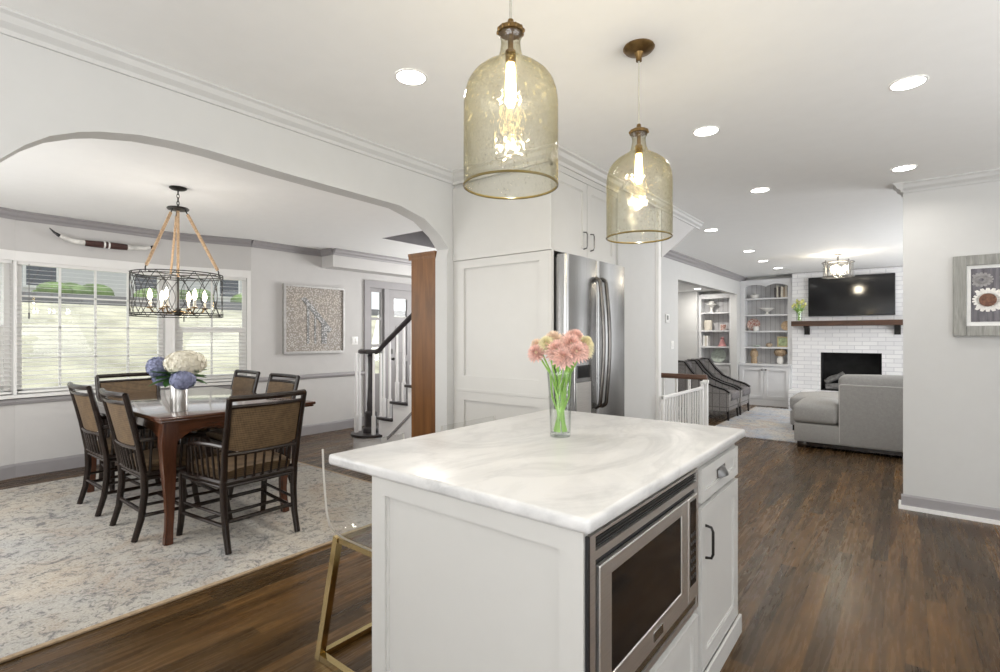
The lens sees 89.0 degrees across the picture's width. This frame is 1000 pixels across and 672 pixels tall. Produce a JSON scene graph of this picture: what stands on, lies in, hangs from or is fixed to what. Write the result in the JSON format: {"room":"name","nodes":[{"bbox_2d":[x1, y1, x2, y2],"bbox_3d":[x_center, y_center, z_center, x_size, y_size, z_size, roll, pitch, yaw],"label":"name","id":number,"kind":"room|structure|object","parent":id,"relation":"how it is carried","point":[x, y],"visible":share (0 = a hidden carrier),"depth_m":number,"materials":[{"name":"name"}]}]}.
{"room":"kitchen","nodes":[
{"label":"kitchen","id":0,"kind":"room"},
{"bbox_2d":[0,207,320,256],"bbox_3d":[-4.064,-1.167,5.457,0.345,0.085,4.680,0,0,39],"label":"trim","id":1,"kind":"structure","parent":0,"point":[7,213],"depth_m":5.70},
{"bbox_2d":[0,217,410,465],"bbox_3d":[-3.152,0.080,6.776,0.410,2.580,8.120,0,0,39],"label":"wall","id":2,"kind":"structure","parent":0,"point":[334,397],"depth_m":6.45,"materials":[{"name":"paint"}]},
{"bbox_2d":[0,263,9,395],"bbox_3d":[-4.926,-0.090,4.580,0.060,1.320,0.797,0,0,20],"label":"window","id":3,"kind":"structure","parent":2,"relation":"in","point":[3,271],"depth_m":4.91,"materials":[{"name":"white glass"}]},
{"bbox_2d":[0,259,11,394],"bbox_3d":[-4.865,-0.094,4.557,0.055,1.304,0.785,0,0,20],"label":"window blind","id":4,"kind":"object","parent":3,"relation":"attached to","point":[1,260],"visible":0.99,"depth_m":4.88,"materials":[{"name":"grey metal"}]},
{"bbox_2d":[17,265,162,393],"bbox_3d":[-4.369,-0.090,5.495,0.060,1.320,1.268,0,0,39],"label":"window","id":5,"kind":"structure","parent":2,"relation":"in","point":[19,267],"depth_m":5.30,"materials":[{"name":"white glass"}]},
{"bbox_2d":[17,261,163,392],"bbox_3d":[-4.317,-0.094,5.455,0.055,1.304,1.256,0,0,39],"label":"window blind","id":6,"kind":"object","parent":5,"relation":"attached to","point":[18,262],"visible":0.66,"depth_m":5.33,"materials":[{"name":"white metal"}]},
{"bbox_2d":[49,228,158,249],"bbox_3d":[-4.217,-1.011,5.469,0.086,0.147,0.956,0,0,39],"label":"mounted horns","id":7,"kind":"object","parent":2,"relation":"attached to","point":[99,244],"visible":0.91,"depth_m":5.41},
{"bbox_2d":[0,385,230,405],"bbox_3d":[-4.395,0.634,5.080,0.296,0.065,3.680,0,0,39],"label":"trim","id":8,"kind":"structure","parent":2,"relation":"attached to","point":[29,400],"depth_m":5.08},
{"bbox_2d":[0,249,250,399],"bbox_3d":[-4.162,-0.113,5.356,0.318,1.425,2.960,0,0,39],"label":"trim","id":9,"kind":"structure","parent":2,"relation":"attached to","point":[5,254],"depth_m":5.55,"materials":[{"name":"wood"}]},
{"bbox_2d":[0,417,363,480],"bbox_3d":[-3.864,1.302,5.757,0.284,0.135,5.400,0,0,39],"label":"baseboard","id":10,"kind":"structure","parent":2,"relation":"attached to","point":[15,470],"depth_m":5.19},
{"bbox_2d":[175,274,245,382],"bbox_3d":[-3.561,-0.090,6.288,0.764,1.320,0.060,0,0,-33],"label":"window","id":11,"kind":"structure","parent":2,"relation":"in","point":[242,336],"depth_m":6.30,"materials":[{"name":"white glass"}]},
{"bbox_2d":[176,274,245,381],"bbox_3d":[-3.526,-0.094,6.233,0.752,1.304,0.055,0,0,-33],"label":"window blind","id":12,"kind":"object","parent":11,"relation":"attached to","point":[224,278],"visible":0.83,"depth_m":6.26,"materials":[{"name":"grey metal"}]},
{"bbox_2d":[259,371,364,381],"bbox_3d":[-2.608,0.562,7.109,0.026,0.065,1.720,0,0,39],"label":"trim","id":13,"kind":"structure","parent":2,"relation":"attached to","point":[351,373],"depth_m":7.16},
{"bbox_2d":[282,283,344,353],"bbox_3d":[-2.583,-0.229,7.116,0.053,0.938,0.938,0,0,39],"label":"wall art","id":14,"kind":"object","parent":2,"relation":"attached to","point":[313,317],"visible":1,"depth_m":7.08,"materials":[{"name":"silver metal"}]},
{"bbox_2d":[351,337,357,344],"bbox_3d":[-2.185,0.070,7.654,0.010,0.120,0.115,0,0,39],"label":"light switch","id":15,"kind":"object","parent":2,"relation":"attached to","point":[354,340],"visible":1,"depth_m":7.65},
{"bbox_2d":[370,288,382,422],"bbox_3d":[-1.957,0.310,7.997,0.040,2.120,0.280,0,0,39],"label":"window","id":16,"kind":"structure","parent":2,"relation":"in","point":[377,375],"depth_m":8.02,"materials":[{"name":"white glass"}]},
{"bbox_2d":[364,280,410,425],"bbox_3d":[-1.552,0.255,8.486,0.085,2.230,1.750,0,0,39],"label":"trim","id":17,"kind":"structure","parent":2,"relation":"attached to","point":[368,284],"depth_m":8.08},
{"bbox_2d":[389,289,410,414],"bbox_3d":[-1.412,0.310,8.611,0.129,2.120,1.180,0,0,39],"label":"door","id":18,"kind":"structure","parent":2,"relation":"in","point":[394,322],"depth_m":8.36,"materials":[{"name":"white wood"}]},
{"bbox_2d":[322,255,410,277],"bbox_3d":[-1.426,-1.087,8.392,0.280,0.245,3.200,0,0,39],"label":"ceiling beam","id":19,"kind":"structure","parent":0,"point":[335,262],"depth_m":7.50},
{"bbox_2d":[320,248,410,265],"bbox_3d":[-1.420,-1.167,8.339,0.355,0.085,3.275,0,0,39],"label":"trim","id":20,"kind":"structure","parent":19,"relation":"attached to","point":[327,251],"depth_m":7.40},
{"bbox_2d":[0,33,739,432],"bbox_3d":[0.712,0.080,5.248,0.120,2.580,13.900,0,0,39],"label":"wall","id":21,"kind":"structure","parent":0,"point":[46,95],"depth_m":2.61,"materials":[{"name":"paint"}]},
{"bbox_2d":[0,5,452,183],"bbox_3d":[-1.935,-1.171,1.773,0.063,0.077,5.166,0,0,39],"label":"trim","id":22,"kind":"structure","parent":21,"relation":"attached to","point":[13,23],"depth_m":2.38,"materials":[{"name":"paint"}]},
{"bbox_2d":[665,314,668,322],"bbox_3d":[2.374,-0.250,7.222,0.024,0.120,0.120,0,0,39],"label":"thermostat","id":23,"kind":"object","parent":21,"relation":"attached to","point":[666,315],"visible":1,"depth_m":7.19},
{"bbox_2d":[663,250,747,281],"bbox_3d":[3.501,-1.161,8.588,0.086,0.098,5.200,0,0,39],"label":"trim","id":24,"kind":"structure","parent":21,"relation":"attached to","point":[671,254],"depth_m":8.33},
{"bbox_2d":[383,231,434,247],"bbox_3d":[-0.280,-2.360,6.049,2.290,2.300,1.200,0,0,39],"label":"ceiling","id":25,"kind":"structure","parent":0,"point":[420,238],"depth_m":6.71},
{"bbox_2d":[0,0,999,277],"bbox_3d":[1.361,-1.270,4.923,9.800,0.120,14.200,0,0,39],"label":"ceiling","id":26,"kind":"structure","parent":0,"point":[802,105],"depth_m":2.67,"materials":[{"name":"paint"}]},
{"bbox_2d":[129,185,222,317],"bbox_3d":[-2.626,-0.683,4.152,0.652,1.054,0.652,0,0,-9],"label":"chandelier","id":27,"kind":"object","parent":26,"relation":"hanging from","point":[177,312],"visible":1,"depth_m":4.14,"materials":[{"name":"black metal"}]},
{"bbox_2d":[395,69,427,85],"bbox_3d":[-0.415,-1.208,2.379,0.152,0.004,0.152,0,0,39],"label":"recessed light","id":28,"kind":"object","parent":26,"relation":"in","point":[413,77],"visible":1,"depth_m":2.38,"materials":[{"name":"white"}]},
{"bbox_2d":[463,0,558,199],"bbox_3d":[0.030,-0.817,1.452,0.273,0.786,0.273,0,0,39],"label":"pendant lamp","id":29,"kind":"object","parent":26,"relation":"hanging from","point":[510,30],"visible":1,"depth_m":1.44,"materials":[{"name":"glass"}]},
{"bbox_2d":[505,32,515,64],"bbox_3d":[0.030,-0.821,1.452,0.030,0.087,0.030,0,0,38],"label":"socket","id":30,"kind":"object","parent":29,"relation":"attached to","point":[510,59],"depth_m":1.44,"materials":[{"name":"gold metal"}]},
{"bbox_2d":[606,38,672,243],"bbox_3d":[0.581,-0.810,2.131,0.273,0.801,0.273,0,0,39],"label":"pendant lamp","id":31,"kind":"object","parent":26,"relation":"hanging from","point":[642,47],"visible":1,"depth_m":2.12,"materials":[{"name":"glass"}]},
{"bbox_2d":[635,133,642,153],"bbox_3d":[0.581,-0.805,2.131,0.030,0.087,0.030,0,0,38],"label":"socket","id":32,"kind":"object","parent":31,"relation":"attached to","point":[639,147],"depth_m":2.12,"materials":[{"name":"gold metal"}]},
{"bbox_2d":[692,126,719,136],"bbox_3d":[1.216,-1.208,3.005,0.152,0.004,0.152,0,0,39],"label":"recessed light","id":33,"kind":"object","parent":26,"relation":"in","point":[706,130],"visible":1,"depth_m":3.00,"materials":[{"name":"white"}]},
{"bbox_2d":[704,229,717,231],"bbox_3d":[2.409,-1.208,5.812,0.152,0.004,0.152,0,0,39],"label":"recessed light","id":34,"kind":"object","parent":26,"relation":"in","point":[706,230],"visible":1,"depth_m":5.82,"materials":[{"name":"white"}]},
{"bbox_2d":[750,187,769,192],"bbox_3d":[2.155,-1.208,4.219,0.152,0.004,0.152,0,0,39],"label":"recessed light","id":35,"kind":"object","parent":26,"relation":"in","point":[763,189],"visible":1,"depth_m":4.22,"materials":[{"name":"white"}]},
{"bbox_2d":[821,253,854,278],"bbox_3d":[4.988,-1.030,7.513,0.416,0.360,0.416,0,0,39],"label":"drum ceiling light","id":36,"kind":"object","parent":26,"relation":"attached to","point":[836,267],"visible":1,"depth_m":7.49,"materials":[{"name":"grey metal"}]},
{"bbox_2d":[891,165,916,171],"bbox_3d":[2.909,-1.208,3.667,0.152,0.004,0.152,0,0,39],"label":"recessed light","id":37,"kind":"object","parent":26,"relation":"in","point":[904,167],"visible":1,"depth_m":3.67,"materials":[{"name":"white"}]},
{"bbox_2d":[888,75,928,90],"bbox_3d":[1.951,-1.208,2.435,0.152,0.004,0.152,0,0,39],"label":"recessed light","id":38,"kind":"object","parent":26,"relation":"in","point":[910,82],"visible":1,"depth_m":2.43,"materials":[{"name":"white"}]},
{"bbox_2d":[0,404,999,671],"bbox_3d":[1.361,1.430,4.923,9.800,0.120,14.200,0,0,39],"label":"floor","id":39,"kind":"structure","parent":0,"point":[834,576],"depth_m":2.70,"materials":[{"name":"brown wood"}]},
{"bbox_2d":[0,451,371,663],"bbox_3d":[-2.820,1.363,3.848,3.295,0.012,3.412,0,0,39],"label":"area rug","id":40,"kind":"object","parent":39,"relation":"on","point":[66,573],"visible":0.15,"depth_m":3.27,"materials":[{"name":"carpet"}]},
{"bbox_2d":[67,382,187,516],"bbox_3d":[-3.067,0.866,4.175,0.627,0.996,0.710,0,0,37],"label":"dining chair","id":41,"kind":"object","parent":40,"relation":"on","point":[87,411],"visible":0.66,"depth_m":3.92,"materials":[{"name":"wood"}]},
{"bbox_2d":[94,372,186,490],"bbox_3d":[-3.435,0.866,4.841,0.710,0.996,0.627,0,0,39],"label":"dining chair","id":42,"kind":"object","parent":40,"relation":"on","point":[124,385],"visible":0.2,"depth_m":4.96,"materials":[{"name":"wood"}]},
{"bbox_2d":[99,388,232,542],"bbox_3d":[-2.440,0.866,3.695,0.627,0.996,0.710,0,0,39],"label":"dining chair","id":43,"kind":"object","parent":40,"relation":"on","point":[124,429],"visible":0.8,"depth_m":3.48,"materials":[{"name":"wood"}]},
{"bbox_2d":[87,387,315,545],"bbox_3d":[-2.572,0.942,4.260,1.930,0.834,1.094,0,0,39],"label":"dining table","id":44,"kind":"object","parent":40,"relation":"on","point":[206,405],"visible":0.55,"depth_m":3.52,"materials":[{"name":"brown wood"}]},
{"bbox_2d":[145,350,209,411],"bbox_3d":[-2.248,0.311,3.547,0.385,0.426,0.383,0,0,-19],"label":"hydrangea vase","id":45,"kind":"object","parent":44,"relation":"on","point":[179,370],"visible":1,"depth_m":3.47,"materials":[{"name":"silver metal"}]},
{"bbox_2d":[189,369,259,452],"bbox_3d":[-2.890,0.866,5.202,0.627,0.996,0.710,0,0,39],"label":"dining chair","id":46,"kind":"object","parent":40,"relation":"on","point":[239,382],"visible":0.27,"depth_m":5.40,"materials":[{"name":"wood"}]},
{"bbox_2d":[176,389,306,554],"bbox_3d":[-1.746,0.866,3.504,0.710,0.996,0.627,0,0,37],"label":"dining chair","id":47,"kind":"object","parent":40,"relation":"on","point":[255,430],"visible":1,"depth_m":3.35,"materials":[{"name":"wood"}]},
{"bbox_2d":[198,373,299,499],"bbox_3d":[-2.267,0.866,4.668,0.627,0.996,0.710,0,0,39],"label":"dining chair","id":48,"kind":"object","parent":40,"relation":"on","point":[273,385],"visible":0.17,"depth_m":4.81,"materials":[{"name":"wood"}]},
{"bbox_2d":[315,433,403,671],"bbox_3d":[-0.421,0.929,2.201,0.520,0.889,0.520,0,0,39],"label":"counter stool","id":49,"kind":"object","parent":39,"relation":"on","point":[323,652],"visible":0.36,"depth_m":2.15,"materials":[{"name":"plastic"}]},
{"bbox_2d":[351,314,410,449],"bbox_3d":[-0.629,0.173,5.992,2.204,2.395,1.365,0,0,39],"label":"staircase","id":50,"kind":"structure","parent":39,"relation":"on","point":[391,427],"depth_m":5.99,"materials":[{"name":"wood"}]},
{"bbox_2d":[408,250,436,437],"bbox_3d":[-0.335,0.356,4.288,0.313,2.002,0.904,0,0,39],"label":"wooden column","id":51,"kind":"structure","parent":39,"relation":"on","point":[423,263],"depth_m":3.93,"materials":[{"name":"brown wood"}]},
{"bbox_2d":[452,143,624,428],"bbox_3d":[0.297,0.080,3.876,0.934,2.580,1.034,0,0,39],"label":"tall cabinet","id":52,"kind":"object","parent":39,"relation":"on","point":[504,251],"visible":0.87,"depth_m":3.54,"materials":[{"name":"paint"}]},
{"bbox_2d":[372,443,741,671],"bbox_3d":[0.338,0.925,2.048,0.884,0.890,1.451,0,0,39],"label":"kitchen island","id":53,"kind":"object","parent":39,"relation":"on","point":[458,585],"visible":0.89,"depth_m":1.57,"materials":[{"name":"paint"}]},
{"bbox_2d":[329,409,744,533],"bbox_3d":[0.261,0.460,2.155,1.095,0.040,1.527,0,0,39],"label":"island countertop","id":54,"kind":"structure","parent":53,"relation":"on","point":[581,480],"depth_m":1.80,"materials":[{"name":"stone"}]},
{"bbox_2d":[527,329,593,433],"bbox_3d":[0.269,0.203,2.203,0.306,0.472,0.239,0,0,2],"label":"flower bouquet","id":55,"kind":"object","parent":54,"relation":"on","point":[565,351],"visible":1,"depth_m":2.20,"materials":[{"name":"pink plant"}]},
{"bbox_2d":[585,468,697,671],"bbox_3d":[0.375,0.750,1.651,0.278,0.516,0.839,0,0,39],"label":"microwave","id":56,"kind":"object","parent":53,"relation":"in","point":[641,566],"visible":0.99,"depth_m":1.49,"materials":[{"name":"metal"}]},
{"bbox_2d":[554,252,624,416],"bbox_3d":[0.385,0.399,3.850,0.969,1.882,0.875,0,0,39],"label":"refrigerator","id":57,"kind":"object","parent":39,"relation":"on","point":[589,294],"visible":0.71,"depth_m":3.51,"materials":[{"name":"grey metal"}]},
{"bbox_2d":[661,373,707,424],"bbox_3d":[1.861,0.895,5.797,0.975,0.950,0.060,0,0,39],"label":"stair railing","id":58,"kind":"object","parent":39,"relation":"on","point":[676,376],"visible":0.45,"depth_m":5.60,"materials":[{"name":"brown wood"}]},
{"bbox_2d":[661,380,708,424],"bbox_3d":[1.838,0.895,5.010,0.080,0.850,1.190,0,0,39],"label":"safety gate","id":59,"kind":"object","parent":39,"relation":"on","point":[700,390],"visible":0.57,"depth_m":5.04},
{"bbox_2d":[678,359,739,420],"bbox_3d":[3.523,0.894,8.672,0.943,0.964,0.652,0,0,39],"label":"armchair","id":60,"kind":"object","parent":39,"relation":"on","point":[722,396],"visible":0.72,"depth_m":8.52,"materials":[{"name":"fabric"}]},
{"bbox_2d":[699,293,730,376],"bbox_3d":[4.594,0.240,10.810,0.670,2.260,0.356,0,0,39],"label":"bookcase","id":61,"kind":"object","parent":39,"relation":"on","point":[721,315],"visible":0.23,"depth_m":10.89,"materials":[{"name":"paint"}]},
{"bbox_2d":[704,320,712,329],"bbox_3d":[4.476,-0.231,10.943,0.170,0.220,0.170,0,0,39],"label":"jar","id":62,"kind":"object","parent":61,"relation":"on","point":[708,324],"visible":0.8,"depth_m":10.87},
{"bbox_2d":[707,336,709,345],"bbox_3d":[4.489,0.104,10.963,0.030,0.229,0.153,0,0,39],"label":"book","id":63,"kind":"object","parent":61,"relation":"on","point":[708,337],"visible":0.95,"depth_m":10.91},
{"bbox_2d":[707,301,716,311],"bbox_3d":[4.530,-0.626,10.899,0.200,0.250,0.200,0,0,39],"label":"ornament","id":64,"kind":"object","parent":61,"relation":"on","point":[711,304],"visible":0.89,"depth_m":10.86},
{"bbox_2d":[711,349,725,361],"bbox_3d":[4.647,0.415,10.822,0.300,0.294,0.070,0,0,39],"label":"plate","id":65,"kind":"object","parent":61,"relation":"on","point":[718,355],"visible":1,"depth_m":10.83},
{"bbox_2d":[718,337,725,345],"bbox_3d":[4.696,0.119,10.755,0.180,0.200,0.180,0,0,39],"label":"ornament","id":66,"kind":"object","parent":61,"relation":"on","point":[722,342],"visible":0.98,"depth_m":10.72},
{"bbox_2d":[713,362,730,364],"bbox_3d":[4.601,0.588,10.819,0.670,0.035,0.333,0,0,38],"label":"countertop","id":67,"kind":"structure","parent":61,"relation":"on","point":[715,363],"depth_m":10.60,"materials":[{"name":"paint"}]},
{"bbox_2d":[720,325,725,329],"bbox_3d":[4.706,-0.181,10.734,0.120,0.120,0.120,0,0,39],"label":"pot","id":68,"kind":"object","parent":61,"relation":"on","point":[722,327],"visible":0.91,"depth_m":10.69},
{"bbox_2d":[691,357,749,414],"bbox_3d":[3.996,0.894,9.267,0.943,0.964,0.652,0,0,39],"label":"armchair","id":69,"kind":"object","parent":39,"relation":"on","point":[707,364],"visible":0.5,"depth_m":9.22,"materials":[{"name":"fabric"}]},
{"bbox_2d":[716,407,796,442],"bbox_3d":[4.964,1.365,7.686,2.700,0.009,3.290,0,0,39],"label":"rug","id":70,"kind":"object","parent":39,"relation":"on","point":[766,423],"visible":0.21,"depth_m":7.82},
{"bbox_2d":[790,391,837,429],"bbox_3d":[4.802,1.085,7.361,0.970,0.549,0.820,0,0,39],"label":"throw blanket","id":71,"kind":"object","parent":70,"relation":"on","point":[797,397],"visible":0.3,"depth_m":7.32,"materials":[{"name":"fabric"}]},
{"bbox_2d":[790,391,837,409],"bbox_3d":[4.802,0.940,7.361,0.970,0.260,0.820,0,0,38],"label":"cushion","id":72,"kind":"object","parent":71,"relation":"on","point":[797,397],"depth_m":7.30,"materials":[{"name":"fabric"}]},
{"bbox_2d":[738,278,791,406],"bbox_3d":[5.315,0.120,10.173,0.942,2.500,0.456,0,0,39],"label":"bookcase","id":73,"kind":"object","parent":39,"relation":"on","point":[769,381],"visible":0.89,"depth_m":10.22,"materials":[{"name":"paint"}]},
{"bbox_2d":[747,319,759,329],"bbox_3d":[5.180,-0.234,10.399,0.250,0.245,0.062,0,0,39],"label":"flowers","id":74,"kind":"object","parent":73,"relation":"on","point":[752,322],"visible":0.95,"depth_m":10.42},
{"bbox_2d":[750,348,757,362],"bbox_3d":[5.186,0.404,10.390,0.150,0.300,0.150,0,0,39],"label":"vase","id":75,"kind":"object","parent":73,"relation":"on","point":[753,353],"visible":0.88,"depth_m":10.34,"materials":[{"name":"ceramic"}]},
{"bbox_2d":[750,293,758,297],"bbox_3d":[5.194,-0.824,10.384,0.180,0.125,0.180,0,0,39],"label":"lidded dish","id":76,"kind":"object","parent":73,"relation":"on","point":[754,295],"visible":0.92,"depth_m":10.33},
{"bbox_2d":[753,326,758,330],"bbox_3d":[5.182,-0.150,10.305,0.110,0.090,0.110,0,0,39],"label":"pot","id":77,"kind":"object","parent":73,"relation":"on","point":[755,328],"visible":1,"depth_m":10.26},
{"bbox_2d":[738,363,791,366],"bbox_3d":[5.322,0.573,10.182,0.942,0.035,0.433,0,0,38],"label":"countertop","id":78,"kind":"structure","parent":73,"relation":"on","point":[750,364],"depth_m":10.04,"materials":[{"name":"paint"}]},
{"bbox_2d":[760,308,773,313],"bbox_3d":[5.374,-0.496,10.241,0.270,0.130,0.270,0,0,39],"label":"pedestal bowl","id":79,"kind":"object","parent":73,"relation":"on","point":[766,310],"visible":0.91,"depth_m":10.18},
{"bbox_2d":[778,287,780,296],"bbox_3d":[5.563,-0.866,10.108,0.035,0.209,0.153,0,0,39],"label":"book","id":80,"kind":"object","parent":73,"relation":"on","point":[779,288],"visible":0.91,"depth_m":10.05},
{"bbox_2d":[774,349,786,363],"bbox_3d":[5.545,0.401,10.067,0.236,0.306,0.198,0,0,39],"label":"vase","id":81,"kind":"object","parent":73,"relation":"on","point":[780,353],"visible":0.97,"depth_m":10.02,"materials":[{"name":"ceramic"}]},
{"bbox_2d":[777,337,787,346],"bbox_3d":[5.593,0.115,10.067,0.200,0.209,0.020,0,0,39],"label":"photo frame","id":82,"kind":"object","parent":73,"relation":"on","point":[781,341],"visible":0.9,"depth_m":10.07,"materials":[{"name":"gold metal"}]},
{"bbox_2d":[779,338,786,345],"bbox_3d":[5.594,0.115,10.068,0.150,0.159,0.008,0,0,38],"label":"photo","id":83,"kind":"object","parent":82,"relation":"attached to","point":[782,341],"depth_m":10.06},
{"bbox_2d":[781,321,787,329],"bbox_3d":[5.643,-0.204,10.033,0.190,0.187,0.052,0,0,39],"label":"plate","id":84,"kind":"object","parent":73,"relation":"on","point":[784,325],"visible":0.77,"depth_m":10.05,"materials":[{"name":"wicker"}]},
{"bbox_2d":[785,285,787,296],"bbox_3d":[5.654,-0.878,10.035,0.035,0.234,0.153,0,0,39],"label":"book","id":85,"kind":"object","parent":73,"relation":"on","point":[786,286],"visible":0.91,"depth_m":9.98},
{"bbox_2d":[788,267,902,408],"bbox_3d":[6.556,0.080,9.004,2.450,2.580,0.735,0,0,39],"label":"fireplace","id":86,"kind":"object","parent":39,"relation":"on","point":[828,351],"visible":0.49,"depth_m":9.40,"materials":[{"name":"white brick"}]},
{"bbox_2d":[825,383,837,388],"bbox_3d":[6.316,0.937,9.355,0.567,0.121,0.116,0,0,39],"label":"log","id":87,"kind":"object","parent":86,"relation":"in","point":[833,385],"visible":0.43,"depth_m":9.43,"materials":[{"name":"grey wood"}]},
{"bbox_2d":[824,371,844,383],"bbox_3d":[6.252,0.782,9.510,0.346,0.254,0.116,0,0,33],"label":"log","id":88,"kind":"object","parent":87,"relation":"on","point":[832,378],"visible":0.86,"depth_m":9.48,"materials":[{"name":"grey wood"}]},
{"bbox_2d":[791,266,902,276],"bbox_3d":[6.581,-1.167,9.092,2.420,0.085,0.075,0,0,39],"label":"trim","id":89,"kind":"structure","parent":86,"relation":"attached to","point":[891,266],"depth_m":9.20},
{"bbox_2d":[791,319,902,334],"bbox_3d":[6.518,-0.152,8.973,2.410,0.255,0.200,0,0,39],"label":"mantel shelf","id":90,"kind":"object","parent":86,"relation":"attached to","point":[897,324],"visible":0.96,"depth_m":9.07,"materials":[{"name":"brown wood"}]},
{"bbox_2d":[791,299,806,320],"bbox_3d":[5.667,-0.491,9.648,0.261,0.421,0.243,0,0,39],"label":"tulip vase","id":91,"kind":"object","parent":90,"relation":"on","point":[801,302],"visible":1,"depth_m":9.63,"materials":[{"name":"clear glass"}]},
{"bbox_2d":[808,273,894,316],"bbox_3d":[6.330,-0.729,9.206,1.295,0.727,0.069,0,0,39],"label":"television","id":92,"kind":"object","parent":86,"relation":"attached to","point":[868,294],"visible":0.96,"depth_m":9.15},
{"bbox_2d":[793,374,902,455],"bbox_3d":[4.922,0.913,5.863,2.597,0.915,0.935,0,0,39],"label":"sofa","id":93,"kind":"object","parent":39,"relation":"on","point":[866,415],"visible":0.58,"depth_m":5.91,"materials":[{"name":"fabric"}]},
{"bbox_2d":[793,397,838,424],"bbox_3d":[4.094,0.927,6.522,0.482,0.275,0.935,0,0,38],"label":"seat cushion","id":94,"kind":"object","parent":93,"relation":"on","point":[809,410],"depth_m":6.19,"materials":[{"name":"fabric"}]},
{"bbox_2d":[838,374,902,400],"bbox_3d":[4.538,0.653,5.855,1.067,0.395,0.285,0,0,38],"label":"cushion","id":95,"kind":"object","parent":93,"relation":"on","point":[849,379],"depth_m":5.89,"materials":[{"name":"fabric"}]},
{"bbox_2d":[616,189,654,419],"bbox_3d":[0.832,0.080,4.600,0.875,2.580,0.765,0,0,39],"label":"wall","id":96,"kind":"structure","parent":0,"point":[632,213],"depth_m":4.33,"materials":[{"name":"paint"}]},
{"bbox_2d":[655,207,660,419],"bbox_3d":[1.100,0.080,4.913,0.905,2.580,0.060,0,0,39],"label":"trim","id":97,"kind":"structure","parent":96,"relation":"attached to","point":[657,211],"depth_m":4.62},
{"bbox_2d":[622,180,703,229],"bbox_3d":[1.571,-1.177,4.718,0.054,0.066,1.900,0,0,39],"label":"trim","id":98,"kind":"structure","parent":96,"relation":"attached to","point":[628,186],"depth_m":4.52,"materials":[{"name":"paint"}]},
{"bbox_2d":[661,210,694,256],"bbox_3d":[1.453,-0.965,5.348,0.915,0.490,1.060,0,0,39],"label":"wall","id":99,"kind":"structure","parent":0,"point":[681,229],"depth_m":4.83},
{"bbox_2d":[678,291,701,359],"bbox_3d":[4.005,0.205,11.267,0.800,2.330,0.380,0,0,39],"label":"wall","id":100,"kind":"structure","parent":0,"point":[688,302],"depth_m":10.98,"materials":[{"name":"paint"}]},
{"bbox_2d":[678,282,715,291],"bbox_3d":[3.162,-1.085,9.637,1.510,0.250,3.980,0,0,39],"label":"ceiling","id":101,"kind":"structure","parent":0,"point":[682,287],"depth_m":10.29,"materials":[{"name":"paint"}]},
{"bbox_2d":[702,275,791,293],"bbox_3d":[6.666,0.080,9.584,7.300,2.580,0.300,0,0,39],"label":"wall","id":102,"kind":"structure","parent":0,"point":[784,276],"depth_m":10.43,"materials":[{"name":"paint"}]},
{"bbox_2d":[903,180,999,507],"bbox_3d":[4.384,0.080,3.192,2.912,2.580,0.125,0,0,39],"label":"wall","id":103,"kind":"structure","parent":0,"point":[951,384],"depth_m":3.89,"materials":[{"name":"paint"}]},
{"bbox_2d":[893,182,902,196],"bbox_3d":[3.200,-1.171,4.093,0.063,0.077,0.190,0,0,39],"label":"trim","id":104,"kind":"structure","parent":103,"relation":"attached to","point":[898,187],"depth_m":4.03,"materials":[{"name":"paint"}]},
{"bbox_2d":[899,500,999,524],"bbox_3d":[4.367,1.355,3.193,2.940,0.030,0.165,0,0,39],"label":"trim","id":105,"kind":"structure","parent":103,"relation":"attached to","point":[930,511],"depth_m":3.85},
{"bbox_2d":[901,494,999,520],"bbox_3d":[4.337,1.298,3.142,2.924,0.085,0.013,0,0,39],"label":"baseboard","id":106,"kind":"structure","parent":103,"relation":"attached to","point":[993,513],"depth_m":3.86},
{"bbox_2d":[903,168,999,192],"bbox_3d":[4.326,-1.171,3.119,2.912,0.077,0.063,0,0,39],"label":"trim","id":107,"kind":"structure","parent":103,"relation":"attached to","point":[989,175],"depth_m":3.84,"materials":[{"name":"paint"}]},
{"bbox_2d":[953,253,999,335],"bbox_3d":[3.690,-0.299,3.640,0.676,0.598,0.036,0,0,39],"label":"picture","id":108,"kind":"object","parent":103,"relation":"attached to","point":[976,278],"visible":1,"depth_m":3.76,"materials":[{"name":"grey wood"}]},
{"bbox_2d":[971,267,999,321],"bbox_3d":[3.691,-0.301,3.640,0.476,0.393,0.005,0,0,39],"label":"print","id":109,"kind":"object","parent":108,"relation":"attached to","point":[985,281],"depth_m":3.74,"materials":[{"name":"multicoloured paper"}]},
{"label":"outside","id":110,"kind":"structure","parent":0,"visible":0},
{"bbox_2d":[22,302,395,387],"bbox_3d":[-21.587,0.620,26.756,52.900,3.900,75.000,0,0,39],"label":"slope","id":111,"kind":"structure","parent":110,"point":[117,314],"depth_m":12.72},
{"bbox_2d":[31,282,114,295],"bbox_3d":[-17.663,-1.731,21.242,2.326,1.054,2.842,0,0,39],"label":"bush","id":112,"kind":"object","parent":111,"relation":"on","point":[43,287],"visible":0.45,"depth_m":20.74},
{"bbox_2d":[22,265,241,301],"bbox_3d":[-22.793,-4.005,25.159,8.200,5.650,24.000,0,0,39],"label":"house","id":113,"kind":"structure","parent":111,"relation":"on","point":[112,281],"depth_m":24.50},
{"bbox_2d":[134,288,213,300],"bbox_3d":[-15.507,-1.748,24.156,2.344,1.153,3.258,0,0,19],"label":"bush","id":114,"kind":"object","parent":111,"relation":"on","point":[184,292],"visible":0.14,"depth_m":23.53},
{"bbox_2d":[230,293,241,302],"bbox_3d":[-12.308,-1.636,27.185,2.157,1.379,3.743,0,0,39],"label":"bush","id":115,"kind":"object","parent":111,"relation":"on","point":[239,299],"visible":0.02,"depth_m":25.78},
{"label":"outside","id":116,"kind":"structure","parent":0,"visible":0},
{"bbox_2d":[22,292,404,316],"bbox_3d":[-13.329,-1.170,19.548,1.400,0.480,66.000,0,0,39],"label":"road","id":117,"kind":"structure","parent":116,"point":[375,312],"depth_m":18.00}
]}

